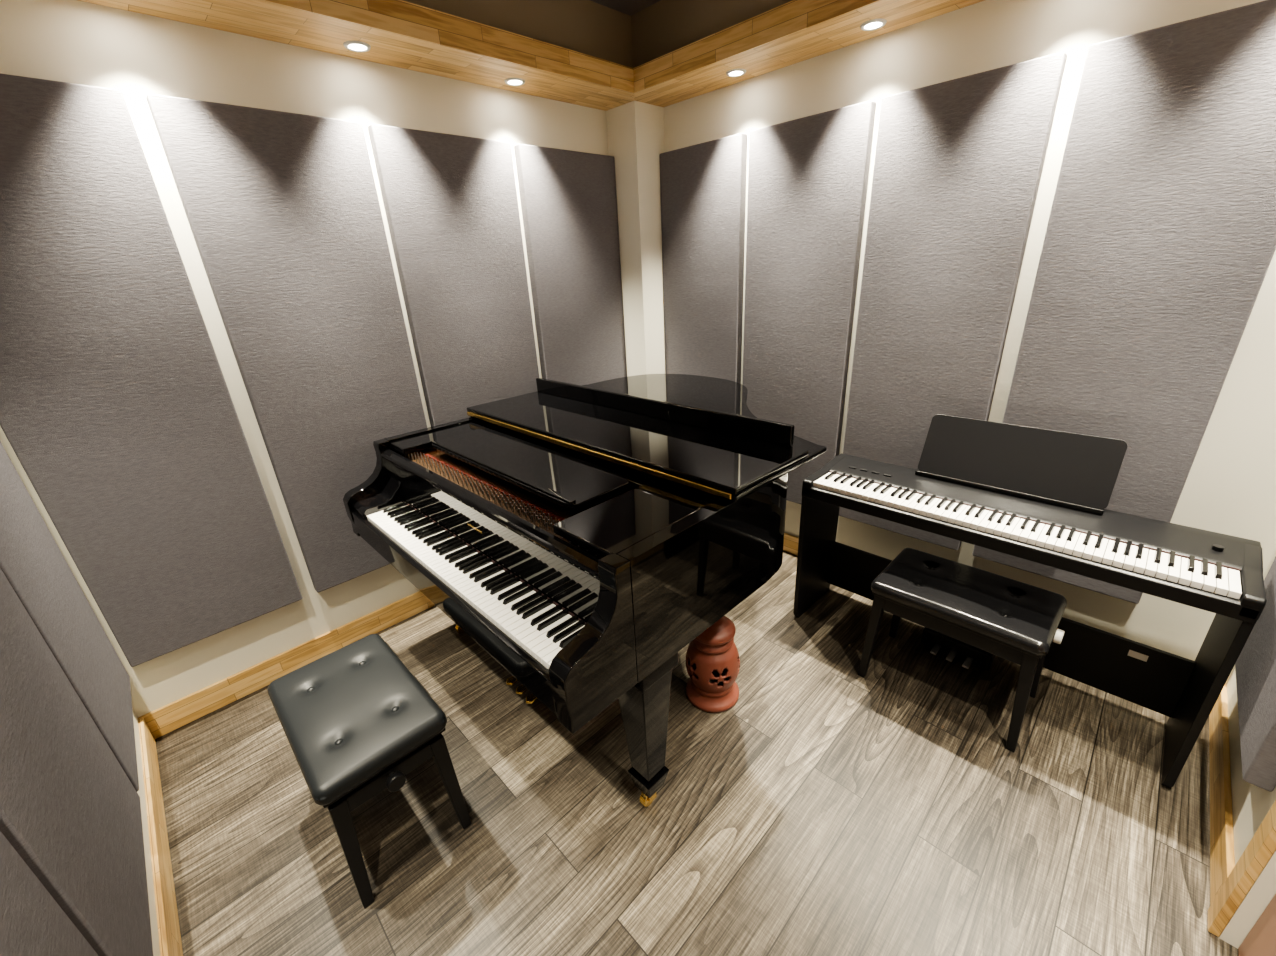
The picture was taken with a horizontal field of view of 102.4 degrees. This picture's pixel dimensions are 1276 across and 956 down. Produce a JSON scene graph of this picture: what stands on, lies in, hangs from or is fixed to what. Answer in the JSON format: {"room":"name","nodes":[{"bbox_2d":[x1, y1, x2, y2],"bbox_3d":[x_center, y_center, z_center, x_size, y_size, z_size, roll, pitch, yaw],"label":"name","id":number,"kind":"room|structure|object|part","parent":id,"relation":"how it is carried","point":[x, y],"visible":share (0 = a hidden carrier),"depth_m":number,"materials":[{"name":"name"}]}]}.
{"room":"music room","nodes":[
{"label":"music room","id":0,"kind":"room"},
{"bbox_2d":[132,709,160,955],"bbox_3d":[-0.998,0.110,0.489,0.100,2.750,2.880,-23,30,-40],"label":"wall","id":1,"kind":"structure","parent":0,"point":[150,884],"depth_m":1.48,"materials":[{"name":"white paint"}]},
{"bbox_2d":[0,831,98,955],"bbox_3d":[-0.724,0.261,0.375,0.050,1.832,0.630,-23,30,-40],"label":"wall panel","id":2,"kind":"object","parent":1,"relation":"attached to","point":[32,923],"depth_m":0.72,"materials":[{"name":"grey fabric"}]},
{"bbox_2d":[0,441,138,790],"bbox_3d":[-1.654,-0.052,1.257,0.050,1.832,0.630,-23,30,-40],"label":"wall panel","id":3,"kind":"object","parent":1,"relation":"attached to","point":[32,562],"visible":0.71,"depth_m":1.41,"materials":[{"name":"grey fabric"}]},
{"bbox_2d":[0,568,152,955],"bbox_3d":[-1.191,0.104,0.818,0.050,1.832,0.635,-23,30,-40],"label":"wall panel","id":4,"kind":"object","parent":1,"relation":"attached to","point":[69,808],"visible":1,"depth_m":0.99,"materials":[{"name":"grey fabric"}]},
{"bbox_2d":[138,718,182,955],"bbox_3d":[-0.886,1.311,1.021,0.015,0.115,2.865,-23,30,-40],"label":"baseboard","id":5,"kind":"structure","parent":1,"relation":"attached to","point":[170,943],"depth_m":1.52,"materials":[{"name":"brown wood"}]},
{"bbox_2d":[0,0,608,716],"bbox_3d":[-1.007,-0.686,2.425,3.040,2.750,0.100,-23,30,-40],"label":"wall","id":6,"kind":"structure","parent":0,"point":[138,55],"depth_m":1.92,"materials":[{"name":"white paint"}]},
{"bbox_2d":[0,73,302,666],"bbox_3d":[-1.717,-0.240,1.723,0.559,1.832,0.050,-23,30,-40],"label":"wall panel","id":7,"kind":"object","parent":6,"relation":"attached to","point":[117,408],"visible":1,"depth_m":1.67,"materials":[{"name":"grey fabric"}]},
{"bbox_2d":[146,94,426,592],"bbox_3d":[-1.256,-0.436,2.139,0.631,1.832,0.050,-23,30,-40],"label":"wall panel","id":8,"kind":"object","parent":6,"relation":"attached to","point":[282,209],"visible":0.8,"depth_m":1.99,"materials":[{"name":"grey fabric"}]},
{"bbox_2d":[138,591,434,738],"bbox_3d":[-0.979,0.577,2.817,2.620,0.115,0.015,-23,30,-40],"label":"baseboard","id":9,"kind":"structure","parent":6,"relation":"attached to","point":[161,721],"depth_m":2.25,"materials":[{"name":"brown wood"}]},
{"bbox_2d":[78,0,633,110],"bbox_3d":[-0.917,-1.630,1.881,2.840,0.099,0.307,-23,30,-40],"label":"ceiling soffit","id":10,"kind":"structure","parent":6,"relation":"attached to","point":[399,33],"depth_m":1.88,"materials":[{"name":"brown wood"}]},
{"bbox_2d":[343,40,370,51],"bbox_3d":[-1.012,-1.557,1.849,0.090,0.010,0.090,-23,30,-40],"label":"recessed light","id":11,"kind":"object","parent":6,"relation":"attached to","point":[356,46],"visible":1,"depth_m":1.84,"materials":[{"name":"white plastic"}]},
{"bbox_2d":[368,124,538,426],"bbox_3d":[-0.788,-0.635,2.561,0.628,1.832,0.050,-23,30,-40],"label":"wall panel","id":12,"kind":"object","parent":6,"relation":"attached to","point":[450,201],"visible":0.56,"depth_m":2.38,"materials":[{"name":"grey fabric"}]},
{"bbox_2d":[505,78,524,85],"bbox_3d":[-0.545,-1.755,2.270,0.090,0.010,0.090,-23,30,-40],"label":"recessed light","id":13,"kind":"object","parent":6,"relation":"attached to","point":[509,81],"visible":1,"depth_m":2.26,"materials":[{"name":"white plastic"}]},
{"bbox_2d":[514,144,626,384],"bbox_3d":[-0.317,-0.835,2.986,0.613,1.832,0.050,-23,30,-40],"label":"wall panel","id":14,"kind":"object","parent":6,"relation":"attached to","point":[568,198],"visible":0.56,"depth_m":2.80,"materials":[{"name":"grey fabric"}]},
{"bbox_2d":[403,0,632,67],"bbox_3d":[-0.963,-1.804,1.850,2.840,0.252,0.200,-23,30,-40],"label":"ceiling","id":15,"kind":"structure","parent":0,"point":[588,27],"depth_m":2.27,"materials":[{"name":"brown paint"}]},
{"bbox_2d":[590,0,659,15],"bbox_3d":[-0.028,-1.649,0.887,3.040,0.100,3.080,-23,30,-40],"label":"ceiling","id":16,"kind":"structure","parent":0,"point":[629,7],"depth_m":2.40,"materials":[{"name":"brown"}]},
{"bbox_2d":[606,100,665,376],"bbox_3d":[0.042,-0.881,3.221,0.220,2.399,0.220,-23,30,-40],"label":"column","id":17,"kind":"structure","parent":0,"point":[635,129],"depth_m":2.90,"materials":[{"name":"white paint"}]},
{"bbox_2d":[155,551,1238,955],"bbox_3d":[0.114,0.983,1.970,3.040,0.100,3.080,-23,30,-40],"label":"floor","id":18,"kind":"structure","parent":0,"point":[831,810],"depth_m":1.61,"materials":[{"name":"beige wood"}]},
{"bbox_2d":[267,634,471,907],"bbox_3d":[-0.841,0.869,1.616,0.345,0.475,0.574,-23,30,-40],"label":"piano bench","id":19,"kind":"object","parent":18,"relation":"on","point":[354,719],"visible":1,"depth_m":1.45,"materials":[{"name":"black leather"},{"name":"matte black wood"}]},
{"bbox_3d":[-0.770,1.011,1.390,0.053,0.378,0.056,-23,30,-40],"label":"leg","id":20,"kind":"part","parent":19,"relation":"part of","materials":[{"name":"black wood"}]},
{"bbox_2d":[267,634,446,805],"bbox_3d":[-0.858,0.676,1.544,0.345,0.062,0.555,-23,30,-40],"label":"seat cushion","id":21,"kind":"object","parent":19,"relation":"on","point":[349,714],"depth_m":1.46,"materials":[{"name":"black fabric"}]},
{"bbox_3d":[-0.682,0.818,1.416,0.263,0.050,0.022,-23,30,-40],"label":"rail","id":22,"kind":"part","parent":19,"relation":"part of","materials":[{"name":"black wood"}]},
{"bbox_3d":[-0.653,0.819,1.383,0.048,0.048,0.022,-23,30,-40],"label":"adjust knob","id":23,"kind":"part","parent":19,"relation":"part of","materials":[{"name":"black"}]},
{"bbox_3d":[-0.576,0.928,1.565,0.053,0.378,0.056,-23,30,-40],"label":"leg","id":24,"kind":"part","parent":19,"relation":"part of","materials":[{"name":"black wood"}]},
{"bbox_2d":[343,374,826,806],"bbox_3d":[-0.019,0.205,2.279,1.844,1.115,1.514,-23,30,-40],"label":"grand piano","id":25,"kind":"object","parent":18,"relation":"on","point":[583,537],"visible":1,"depth_m":1.55,"materials":[{"name":"black paint"}]},
{"bbox_3d":[-1.113,0.039,2.137,0.214,0.360,0.060,-23,30,-40],"label":"arm","id":26,"kind":"part","parent":25,"relation":"part of","materials":[{"name":"black paint"}]},
{"bbox_3d":[-0.849,-0.174,2.201,0.370,0.027,0.135,-23,30,-40],"label":"desk rail","id":27,"kind":"part","parent":25,"relation":"part of","materials":[{"name":"black paint"}]},
{"bbox_3d":[0.021,-0.166,2.189,1.550,0.015,1.390,-23,30,-40],"label":"iron plate","id":28,"kind":"part","parent":25,"relation":"part of","materials":[{"name":"brown metal"}]},
{"bbox_3d":[-0.328,-0.089,1.931,0.030,0.025,1.000,-23,30,-40],"label":"desk cross rail","id":29,"kind":"part","parent":25,"relation":"part of","materials":[{"name":"black paint"}]},
{"bbox_3d":[-0.105,0.378,1.180,0.214,0.360,0.060,-23,30,-40],"label":"arm","id":30,"kind":"part","parent":25,"relation":"part of","materials":[{"name":"black paint"}]},
{"bbox_3d":[-0.010,0.109,1.405,0.370,0.027,0.245,-23,30,-40],"label":"desk rail","id":31,"kind":"part","parent":25,"relation":"part of","materials":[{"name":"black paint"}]},
{"bbox_3d":[0.172,-0.306,2.299,1.240,0.019,1.514,-23,30,-40],"label":"lid","id":32,"kind":"part","parent":25,"relation":"part of","materials":[{"name":"black paint"}]},
{"bbox_2d":[686,616,739,712],"bbox_3d":[0.293,0.702,2.017,0.212,0.366,0.218,-6,23,-7],"label":"ceramic pot","id":33,"kind":"object","parent":18,"relation":"on","point":[714,651],"visible":0.88,"depth_m":1.95,"materials":[{"name":"brown ceramic"}]},
{"bbox_2d":[858,548,1066,751],"bbox_3d":[1.224,0.616,1.967,0.370,0.470,0.574,-23,30,-40],"label":"piano bench","id":34,"kind":"object","parent":18,"relation":"on","point":[1017,622],"visible":1,"depth_m":1.82,"materials":[{"name":"black"}]},
{"bbox_3d":[0.940,0.627,2.052,0.051,0.413,0.055,-23,30,-40],"label":"leg","id":35,"kind":"part","parent":34,"relation":"part of","materials":[{"name":"black wood"}]},
{"bbox_3d":[1.153,0.537,2.245,0.051,0.413,0.055,-23,30,-40],"label":"leg","id":36,"kind":"part","parent":34,"relation":"part of","materials":[{"name":"black wood"}]},
{"bbox_3d":[1.104,0.527,1.823,0.022,0.070,0.475,-23,30,-40],"label":"rail","id":37,"kind":"part","parent":34,"relation":"part of","materials":[{"name":"black wood"}]},
{"bbox_2d":[870,548,1066,655],"bbox_3d":[1.207,0.422,1.895,0.370,0.055,0.555,-23,30,-40],"label":"seat cushion","id":38,"kind":"object","parent":34,"relation":"on","point":[1023,617],"depth_m":1.83,"materials":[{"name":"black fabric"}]},
{"bbox_3d":[1.285,0.744,1.724,0.051,0.413,0.055,-23,30,-40],"label":"leg","id":39,"kind":"part","parent":34,"relation":"part of","materials":[{"name":"black wood"}]},
{"bbox_3d":[1.498,0.653,1.917,0.051,0.413,0.055,-23,30,-40],"label":"leg","id":40,"kind":"part","parent":34,"relation":"part of","materials":[{"name":"black wood"}]},
{"bbox_3d":[1.411,0.531,1.721,0.048,0.048,0.022,-23,30,-40],"label":"adjust knob","id":41,"kind":"part","parent":34,"relation":"part of","materials":[{"name":"white plastic"}]},
{"bbox_2d":[793,414,1266,788],"bbox_3d":[1.332,0.321,1.995,0.425,0.985,1.314,-23,30,-40],"label":"digital piano","id":42,"kind":"object","parent":18,"relation":"on","point":[1039,495],"visible":0.99,"depth_m":1.83,"materials":[{"name":"black wood"}]},
{"bbox_3d":[1.359,0.088,1.941,0.205,0.052,1.312,-23,30,-40],"label":"control panel","id":43,"kind":"part","parent":42,"relation":"part of","materials":[{"name":"black plastic"}]},
{"bbox_3d":[1.737,0.210,1.537,0.024,0.014,0.024,-23,30,-40],"label":"volume knob","id":44,"kind":"part","parent":42,"relation":"part of","materials":[{"name":"black plastic"}]},
{"bbox_2d":[631,0,791,67],"bbox_3d":[0.916,-1.884,1.797,0.200,0.252,2.480,-23,30,-40],"label":"wall","id":45,"kind":"structure","parent":0,"point":[664,27],"depth_m":2.34,"materials":[{"name":"brown paint"}]},
{"bbox_2d":[664,0,1275,684],"bbox_3d":[1.084,-0.775,2.368,0.100,2.750,2.880,-23,30,-40],"label":"wall","id":46,"kind":"structure","parent":0,"point":[1229,488],"depth_m":1.85,"materials":[{"name":"white paint"}]},
{"bbox_2d":[659,133,746,383],"bbox_3d":[0.368,-0.875,2.995,0.050,1.832,0.541,-23,30,-40],"label":"wall panel","id":47,"kind":"object","parent":46,"relation":"attached to","point":[703,185],"visible":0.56,"depth_m":2.81,"materials":[{"name":"grey fabric"}]},
{"bbox_2d":[726,69,745,76],"bbox_3d":[0.441,-1.823,2.305,0.090,0.010,0.090,-23,30,-40],"label":"recessed light","id":48,"kind":"object","parent":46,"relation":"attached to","point":[734,72],"visible":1,"depth_m":2.30,"materials":[{"name":"white plastic"}]},
{"bbox_2d":[742,100,875,503],"bbox_3d":[0.790,-0.734,2.595,0.050,1.832,0.575,-23,30,-40],"label":"wall panel","id":49,"kind":"object","parent":46,"relation":"attached to","point":[808,176],"visible":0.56,"depth_m":2.45,"materials":[{"name":"grey fabric"}]},
{"bbox_2d":[633,0,984,106],"bbox_3d":[0.886,-1.706,1.830,0.307,0.099,2.880,-23,30,-40],"label":"ceiling soffit","id":50,"kind":"structure","parent":46,"relation":"attached to","point":[794,31],"depth_m":2.06,"materials":[{"name":"brown wood"}]},
{"bbox_2d":[860,19,886,30],"bbox_3d":[0.870,-1.678,1.897,0.090,0.010,0.090,-23,30,-40],"label":"recessed light","id":51,"kind":"object","parent":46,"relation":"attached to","point":[873,24],"visible":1,"depth_m":1.89,"materials":[{"name":"white plastic"}]},
{"bbox_2d":[839,52,1066,549],"bbox_3d":[1.220,-0.589,2.187,0.050,1.832,0.575,-23,30,-40],"label":"wall panel","id":52,"kind":"object","parent":46,"relation":"attached to","point":[959,162],"visible":0.89,"depth_m":2.03,"materials":[{"name":"grey fabric"}]},
{"bbox_2d":[783,532,1226,686],"bbox_3d":[1.186,0.485,2.758,0.015,0.115,2.660,-23,30,-40],"label":"baseboard","id":53,"kind":"structure","parent":46,"relation":"attached to","point":[791,542],"depth_m":3.02,"materials":[{"name":"brown wood"}]},
{"bbox_2d":[972,0,1275,603],"bbox_3d":[1.655,-0.442,1.774,0.050,1.832,0.548,-23,30,-40],"label":"wall panel","id":54,"kind":"object","parent":46,"relation":"attached to","point":[1159,247],"visible":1,"depth_m":1.63,"materials":[{"name":"grey fabric"}]},
{"bbox_2d":[1219,669,1275,948],"bbox_3d":[1.790,-0.276,1.061,1.070,2.750,0.100,-23,30,-40],"label":"wall","id":55,"kind":"structure","parent":0,"point":[1251,803],"depth_m":1.31,"materials":[{"name":"white paint"}]},
{"bbox_2d":[1209,686,1234,905],"bbox_3d":[1.799,0.934,1.586,0.885,0.115,0.015,-23,30,-40],"label":"baseboard","id":56,"kind":"structure","parent":55,"relation":"attached to","point":[1222,858],"depth_m":1.51,"materials":[{"name":"brown wood"}]},
{"bbox_2d":[1208,800,1275,936],"bbox_3d":[1.408,0.152,0.900,0.065,2.120,0.020,-23,30,-40],"label":"trim","id":57,"kind":"structure","parent":55,"relation":"attached to","point":[1262,846],"depth_m":1.21,"materials":[{"name":"brown wood"}]},
{"bbox_2d":[1235,557,1275,791],"bbox_3d":[1.725,-0.184,1.137,0.680,1.832,0.050,-23,30,-40],"label":"wall panel","id":58,"kind":"object","parent":55,"relation":"attached to","point":[1255,666],"visible":0.8,"depth_m":1.36,"materials":[{"name":"grey fabric"}]},
{"bbox_2d":[1238,894,1275,955],"bbox_3d":[1.110,0.339,0.563,0.894,2.050,0.040,-23,30,-40],"label":"leaf","id":59,"kind":"object","parent":55,"relation":"attached to","point":[1261,940],"visible":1,"depth_m":1.17,"materials":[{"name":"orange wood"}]}
]}

